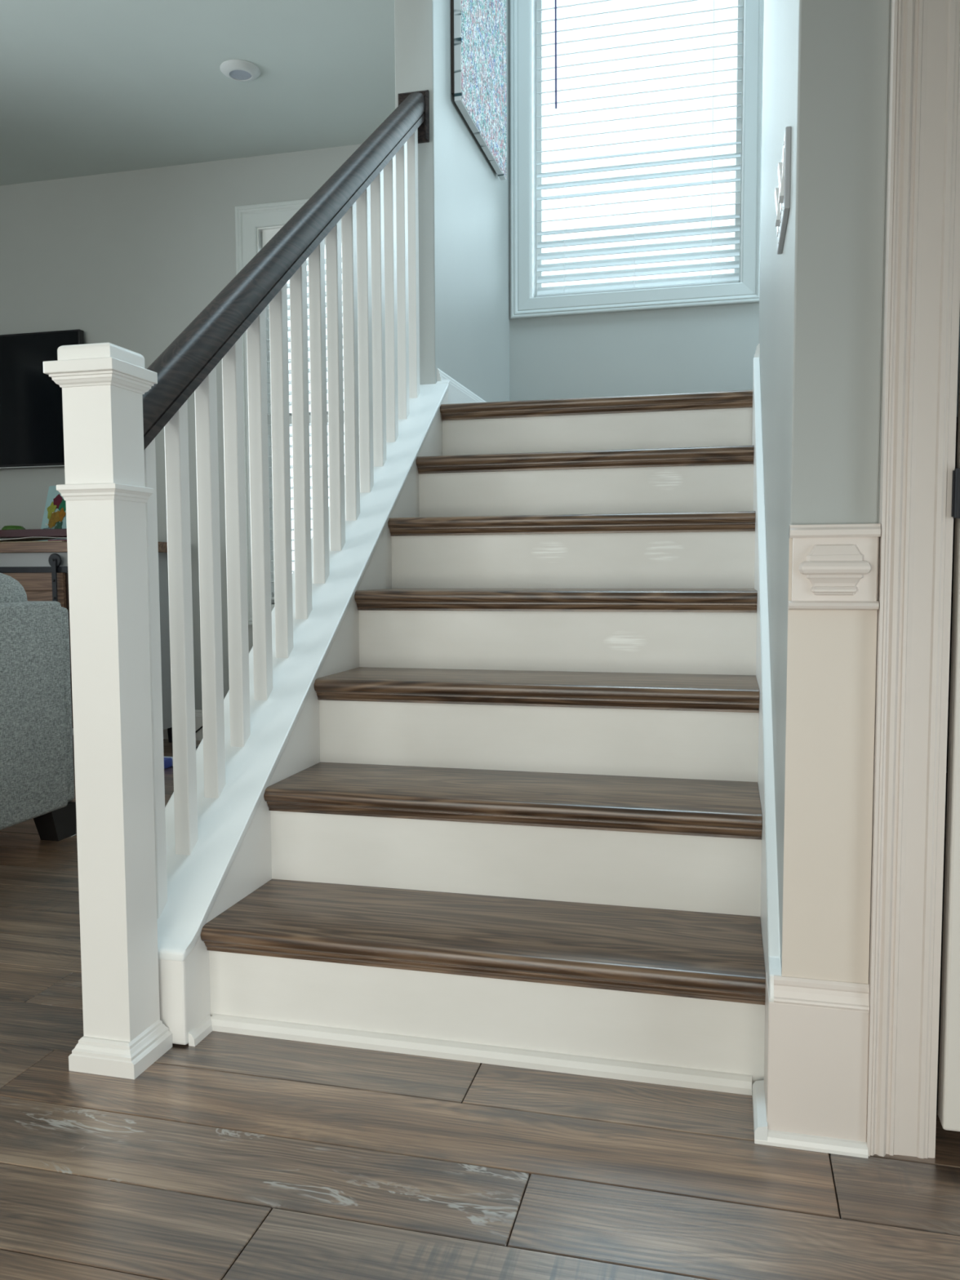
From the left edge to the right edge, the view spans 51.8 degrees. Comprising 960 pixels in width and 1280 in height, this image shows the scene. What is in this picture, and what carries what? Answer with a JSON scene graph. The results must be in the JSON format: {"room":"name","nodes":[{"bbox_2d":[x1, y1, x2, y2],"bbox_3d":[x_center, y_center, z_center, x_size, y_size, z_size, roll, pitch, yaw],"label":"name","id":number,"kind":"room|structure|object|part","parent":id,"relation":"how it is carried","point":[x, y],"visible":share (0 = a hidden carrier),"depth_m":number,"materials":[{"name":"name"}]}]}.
{"room":"home staircase","nodes":[
{"label":"home staircase","id":0,"kind":"room"},
{"bbox_2d":[0,0,395,186],"bbox_3d":[-2.432,-2.052,1.789,3.528,0.100,5.940,1,4,14],"label":"ceiling","id":1,"kind":"structure","parent":0,"point":[88,87],"depth_m":3.81,"materials":[{"name":"paint"}]},
{"bbox_2d":[219,59,260,81],"bbox_3d":[-0.901,-2.133,3.717,0.148,0.022,0.148,1,4,14],"label":"smoke detector","id":2,"kind":"object","parent":1,"relation":"in","point":[241,70],"visible":1,"depth_m":3.69,"materials":[{"name":"white plastic"}]},
{"bbox_2d":[394,0,509,402],"bbox_3d":[-0.074,-1.905,3.694,0.129,4.900,1.130,1,4,14],"label":"wall","id":3,"kind":"structure","parent":0,"point":[464,203],"depth_m":3.38,"materials":[{"name":"paint"}]},
{"bbox_2d":[436,368,486,404],"bbox_3d":[0.002,-0.855,3.756,0.015,0.134,1.118,1,4,14],"label":"baseboard","id":4,"kind":"structure","parent":3,"relation":"attached to","point":[460,393],"depth_m":3.42,"materials":[{"name":"white wood"}]},
{"bbox_2d":[450,0,506,180],"bbox_3d":[0.003,-2.270,3.638,0.038,0.865,0.700,1,4,14],"label":"painting","id":5,"kind":"object","parent":3,"relation":"attached to","point":[477,27],"visible":1,"depth_m":3.60,"materials":[{"name":"fabric"}]},
{"bbox_2d":[0,0,957,773],"bbox_3d":[-0.568,-1.928,4.472,5.850,4.960,0.140,1,4,14],"label":"wall","id":6,"kind":"structure","parent":0,"point":[129,260],"depth_m":4.62,"materials":[{"name":"paint"}]},
{"bbox_2d":[0,328,84,469],"bbox_3d":[-2.496,-1.164,4.904,1.238,0.652,0.064,1,4,14],"label":"television","id":7,"kind":"object","parent":6,"relation":"attached to","point":[32,428],"visible":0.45,"depth_m":4.79,"materials":[{"name":"black plastic"}]},
{"bbox_2d":[163,709,203,740],"bbox_3d":[-1.702,0.404,4.843,3.528,0.145,0.015,1,4,14],"label":"baseboard","id":8,"kind":"structure","parent":6,"relation":"attached to","point":[198,713],"depth_m":4.75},
{"bbox_2d":[235,199,344,625],"bbox_3d":[-0.582,-1.023,4.526,1.059,1.914,0.158,1,4,14],"label":"window","id":9,"kind":"structure","parent":6,"relation":"in","point":[251,220],"depth_m":4.53,"materials":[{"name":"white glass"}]},
{"bbox_3d":[-1.065,-1.024,4.577,0.098,1.914,0.022,1,4,14],"label":"casing","id":10,"kind":"part","parent":9,"relation":"part of","materials":[{"name":"white wood"}]},
{"bbox_3d":[-0.595,-0.113,4.524,1.059,0.098,0.022,1,4,14],"label":"casing","id":11,"kind":"part","parent":9,"relation":"part of","materials":[{"name":"white wood"}]},
{"bbox_3d":[-0.603,-1.924,4.397,1.059,0.098,0.022,1,4,14],"label":"casing","id":12,"kind":"part","parent":9,"relation":"part of","materials":[{"name":"white wood"}]},
{"bbox_2d":[262,228,345,599],"bbox_3d":[-0.578,-1.028,4.514,0.840,1.706,0.064,1,4,14],"label":"window blind","id":13,"kind":"object","parent":9,"relation":"attached to","point":[267,234],"visible":0.11,"depth_m":4.55,"materials":[{"name":"white plastic"}]},
{"bbox_2d":[510,0,764,319],"bbox_3d":[0.652,-2.185,4.134,1.041,1.617,0.158,1,4,14],"label":"window","id":14,"kind":"structure","parent":6,"relation":"in","point":[524,16],"depth_m":4.15,"materials":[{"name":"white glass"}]},
{"bbox_3d":[0.171,-2.187,4.185,0.084,1.617,0.022,1,4,14],"label":"casing","id":15,"kind":"part","parent":14,"relation":"part of","materials":[{"name":"white wood"}]},
{"bbox_3d":[0.665,-2.189,4.184,0.814,1.390,0.006,1,4,14],"label":"pane","id":16,"kind":"part","parent":14,"relation":"part of","materials":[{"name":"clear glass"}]},
{"bbox_3d":[0.639,-1.416,4.122,1.041,0.084,0.022,1,4,14],"label":"casing","id":17,"kind":"part","parent":14,"relation":"part of","materials":[{"name":"white wood"}]},
{"bbox_2d":[536,0,742,297],"bbox_3d":[0.652,-2.182,4.116,0.855,1.454,0.079,1,4,14],"label":"window blind","id":18,"kind":"object","parent":14,"relation":"attached to","point":[722,278],"visible":0.94,"depth_m":4.14,"materials":[{"name":"plastic"}]},
{"bbox_3d":[0.356,-2.164,4.173,0.002,1.375,0.002,1,4,14],"label":"ladder cord","id":19,"kind":"part","parent":18,"relation":"part of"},
{"bbox_3d":[0.369,-2.168,4.226,0.002,1.375,0.002,4,6,44],"label":"ladder cord","id":20,"kind":"part","parent":18,"relation":"part of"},
{"bbox_3d":[0.644,-2.160,4.101,0.002,1.375,0.002,1,4,14],"label":"ladder cord","id":21,"kind":"part","parent":18,"relation":"part of","materials":[{"name":"white fabric"}]},
{"bbox_3d":[0.657,-2.164,4.154,0.002,1.375,0.002,-1,4,-16],"label":"ladder cord","id":22,"kind":"part","parent":18,"relation":"part of","materials":[{"name":"white fabric"}]},
{"bbox_3d":[0.658,-1.472,4.175,0.843,0.014,0.052,1,4,14],"label":"rail","id":23,"kind":"part","parent":18,"relation":"part of","materials":[{"name":"white plastic"}]},
{"bbox_3d":[0.948,-2.156,4.026,0.002,1.375,0.002,1,4,14],"label":"ladder cord","id":24,"kind":"part","parent":18,"relation":"part of","materials":[{"name":"white fabric"}]},
{"bbox_3d":[0.961,-2.160,4.078,0.002,1.375,0.002,-1,4,-16],"label":"ladder cord","id":25,"kind":"part","parent":18,"relation":"part of","materials":[{"name":"white fabric"}]},
{"bbox_3d":[1.100,-2.175,3.953,0.084,1.617,0.022,1,4,14],"label":"casing","id":26,"kind":"part","parent":14,"relation":"part of","materials":[{"name":"white wood"}]},
{"bbox_2d":[0,734,959,1279],"bbox_3d":[-1.342,0.725,1.714,5.750,0.060,5.940,1,4,14],"label":"floor","id":27,"kind":"structure","parent":0,"point":[230,1156],"depth_m":1.33,"materials":[{"name":"brown wood"}]},
{"bbox_2d":[0,573,76,840],"bbox_3d":[-1.884,0.242,2.287,0.890,0.828,1.783,1,4,14],"label":"sofa","id":28,"kind":"object","parent":27,"relation":"on","point":[37,778],"visible":0.99,"depth_m":2.86,"materials":[{"name":"grey fabric"}]},
{"bbox_2d":[0,573,27,603],"bbox_3d":[-1.530,0.006,2.619,0.254,0.407,0.790,1,4,14],"label":"cushion","id":29,"kind":"object","parent":28,"relation":"on","point":[11,590],"depth_m":2.85,"materials":[{"name":"grey fabric"}]},
{"bbox_3d":[-1.691,0.198,3.088,0.875,0.603,0.133,1,4,14],"label":"armrest","id":30,"kind":"part","parent":28,"relation":"part of","materials":[{"name":"grey fabric"}]},
{"bbox_2d":[0,542,172,742],"bbox_3d":[-2.188,0.018,4.678,1.575,0.942,0.437,1,4,14],"label":"tv stand","id":31,"kind":"object","parent":27,"relation":"on","point":[41,568],"visible":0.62,"depth_m":4.42,"materials":[{"name":"brown wood"}]},
{"bbox_2d":[0,540,66,542],"bbox_3d":[-2.148,-0.449,4.576,0.690,0.004,0.220,1,4,17],"label":"folder","id":32,"kind":"object","parent":31,"relation":"on","point":[60,540],"visible":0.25,"depth_m":4.41,"materials":[{"name":"paper"}]},
{"bbox_2d":[0,537,66,542],"bbox_3d":[-2.078,-0.460,4.529,0.570,0.017,0.185,1,4,14],"label":"paper sheet","id":33,"kind":"object","parent":32,"relation":"on","point":[26,539],"visible":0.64,"depth_m":4.52,"materials":[{"name":"white paper"}]},
{"bbox_2d":[0,528,66,538],"bbox_3d":[-2.129,-0.485,4.526,0.680,0.034,0.146,1,4,14],"label":"tray","id":34,"kind":"object","parent":33,"relation":"on","point":[60,533],"visible":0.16,"depth_m":4.42,"materials":[{"name":"brown wood"}]},
{"bbox_2d":[1,525,25,529],"bbox_3d":[-2.134,-0.499,4.527,0.109,0.050,0.110,1,4,14],"label":"lid","id":35,"kind":"object","parent":34,"relation":"in","point":[5,527],"visible":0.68,"depth_m":4.49,"materials":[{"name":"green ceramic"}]},
{"bbox_2d":[48,539,66,541],"bbox_3d":[-1.840,-0.449,4.478,0.125,0.006,0.190,1,4,14],"label":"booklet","id":36,"kind":"object","parent":32,"relation":"on","point":[48,540],"visible":0.24,"depth_m":4.39,"materials":[{"name":"paper"}]},
{"bbox_3d":[-2.269,-0.317,4.473,1.330,0.027,0.006,1,4,14],"label":"track rail","id":37,"kind":"part","parent":31,"relation":"part of","materials":[{"name":"black metal"}]},
{"bbox_2d":[38,485,66,541],"bbox_3d":[-1.970,-0.594,4.673,0.300,0.282,0.081,2,5,34],"label":"collage","id":38,"kind":"object","parent":31,"relation":"on","point":[55,512],"visible":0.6,"depth_m":4.70},
{"bbox_3d":[-2.155,0.037,4.486,0.653,0.692,0.009,1,4,14],"label":"sliding door","id":39,"kind":"part","parent":31,"relation":"part of","materials":[{"name":"brown wood"}]},
{"bbox_2d":[164,756,173,768],"bbox_3d":[-1.328,0.508,4.105,0.155,0.038,0.115,1,4,14],"label":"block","id":40,"kind":"object","parent":27,"relation":"on","point":[168,761],"visible":0.18,"depth_m":4.09,"materials":[{"name":"blue plastic"}]},
{"bbox_2d":[156,357,781,1095],"bbox_3d":[0.076,-0.070,2.337,1.150,1.427,1.755,1,4,14],"label":"staircase","id":41,"kind":"structure","parent":27,"relation":"on","point":[503,794],"depth_m":1.99,"materials":[{"name":"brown wood"}]},
{"bbox_3d":[-0.483,0.679,1.721,0.012,0.023,0.070,1,4,14],"label":"shoe moulding","id":42,"kind":"part","parent":41,"relation":"part of","materials":[{"name":"white wood"}]},
{"bbox_2d":[43,89,429,1079],"bbox_3d":[-0.405,-0.522,2.371,0.122,2.328,1.782,1,4,14],"label":"stair railing","id":43,"kind":"object","parent":41,"relation":"on","point":[115,408],"visible":1,"depth_m":1.90,"materials":[{"name":"white wood"}]},
{"bbox_3d":[-0.600,-0.405,1.573,0.112,0.019,0.112,1,4,14],"label":"cap moulding","id":44,"kind":"part","parent":43,"relation":"part of","materials":[{"name":"white wood"}]},
{"bbox_3d":[-0.598,0.120,1.610,0.086,1.095,0.086,1,4,14],"label":"newel post","id":45,"kind":"part","parent":43,"relation":"part of","materials":[{"name":"white wood"}]},
{"bbox_3d":[-0.403,-1.012,2.384,0.064,1.347,1.664,1,4,14],"label":"handrail","id":46,"kind":"part","parent":43,"relation":"part of","materials":[{"name":"grey wood"}]},
{"bbox_3d":[-0.028,0.682,1.640,0.924,0.024,0.016,1,4,14],"label":"shoe moulding","id":47,"kind":"part","parent":41,"relation":"part of","materials":[{"name":"paint"}]},
{"bbox_3d":[-0.023,0.543,1.629,0.946,0.020,0.017,1,4,14],"label":"cove moulding","id":48,"kind":"part","parent":41,"relation":"part of","materials":[{"name":"brown wood"}]},
{"bbox_3d":[0.037,0.336,1.859,0.946,0.020,0.017,1,4,14],"label":"cove moulding","id":49,"kind":"part","parent":41,"relation":"part of","materials":[{"name":"brown wood"}]},
{"bbox_3d":[0.098,0.129,2.089,0.946,0.020,0.017,1,4,14],"label":"cove moulding","id":50,"kind":"part","parent":41,"relation":"part of","materials":[{"name":"brown wood"}]},
{"bbox_3d":[0.158,-0.077,2.319,0.946,0.020,0.017,1,4,14],"label":"cove moulding","id":51,"kind":"part","parent":41,"relation":"part of","materials":[{"name":"brown wood"}]},
{"bbox_3d":[0.218,-0.284,2.549,0.946,0.020,0.017,1,4,14],"label":"cove moulding","id":52,"kind":"part","parent":41,"relation":"part of","materials":[{"name":"brown wood"}]},
{"bbox_3d":[0.278,-0.491,2.779,0.946,0.020,0.017,1,4,14],"label":"cove moulding","id":53,"kind":"part","parent":41,"relation":"part of","materials":[{"name":"brown wood"}]},
{"bbox_3d":[0.338,-0.698,3.009,0.946,0.020,0.017,1,4,14],"label":"cove moulding","id":54,"kind":"part","parent":41,"relation":"part of","materials":[{"name":"brown wood"}]},
{"bbox_2d":[758,0,890,964],"bbox_3d":[0.683,-1.795,2.071,0.113,4.900,1.740,1,4,14],"label":"wall","id":55,"kind":"structure","parent":0,"point":[825,66],"depth_m":1.32,"materials":[{"name":"paint"}]},
{"bbox_2d":[754,343,759,357],"bbox_3d":[0.820,-0.799,2.937,0.015,0.130,0.135,1,4,14],"label":"baseboard","id":56,"kind":"structure","parent":55,"relation":"attached to","point":[757,354],"depth_m":2.87,"materials":[{"name":"white wood"}]},
{"bbox_2d":[774,126,791,254],"bbox_3d":[0.474,-0.698,1.552,0.015,0.117,0.220,1,4,14],"label":"light switch","id":57,"kind":"object","parent":55,"relation":"attached to","point":[782,193],"visible":1,"depth_m":1.47,"materials":[{"name":"white plastic"}]},
{"bbox_2d":[751,523,880,1158],"bbox_3d":[0.474,0.273,1.408,0.151,0.868,0.134,1,4,14],"label":"trim","id":58,"kind":"structure","parent":55,"relation":"attached to","point":[812,1095],"depth_m":1.36,"materials":[{"name":"white wood"}]},
{"bbox_3d":[0.474,0.490,1.377,0.126,0.035,0.020,1,4,14],"label":"plinth moulding","id":59,"kind":"part","parent":58,"relation":"part of","materials":[{"name":"white wood"}]},
{"bbox_2d":[866,0,959,1158],"bbox_3d":[1.022,-0.355,1.239,0.980,2.140,0.144,1,4,14],"label":"door frame","id":60,"kind":"structure","parent":55,"relation":"attached to","point":[922,302],"depth_m":1.31,"materials":[{"name":"white wood"}]},
{"bbox_2d":[937,360,959,1131],"bbox_3d":[1.011,-0.327,1.185,0.814,2.008,0.073,1,4,14],"label":"door","id":61,"kind":"structure","parent":55,"relation":"in","point":[948,1093],"depth_m":1.33,"materials":[{"name":"paint"}]},
{"bbox_2d":[751,422,957,442],"bbox_3d":[1.014,-0.760,3.523,2.092,0.030,1.090,1,4,14],"label":"wall","id":62,"kind":"structure","parent":0,"point":[752,423],"depth_m":3.56,"materials":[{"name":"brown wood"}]},
{"bbox_2d":[877,0,891,523],"bbox_3d":[1.018,-0.630,1.234,0.972,2.690,0.118,1,4,14],"label":"wall","id":63,"kind":"structure","parent":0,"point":[891,0],"depth_m":1.30,"materials":[{"name":"paint"}]},
{"bbox_2d":[955,309,959,422],"bbox_3d":[1.403,-2.457,2.680,0.972,3.670,0.120,1,4,14],"label":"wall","id":64,"kind":"structure","parent":0,"point":[959,309],"depth_m":2.76,"materials":[{"name":"paint"}]}
]}

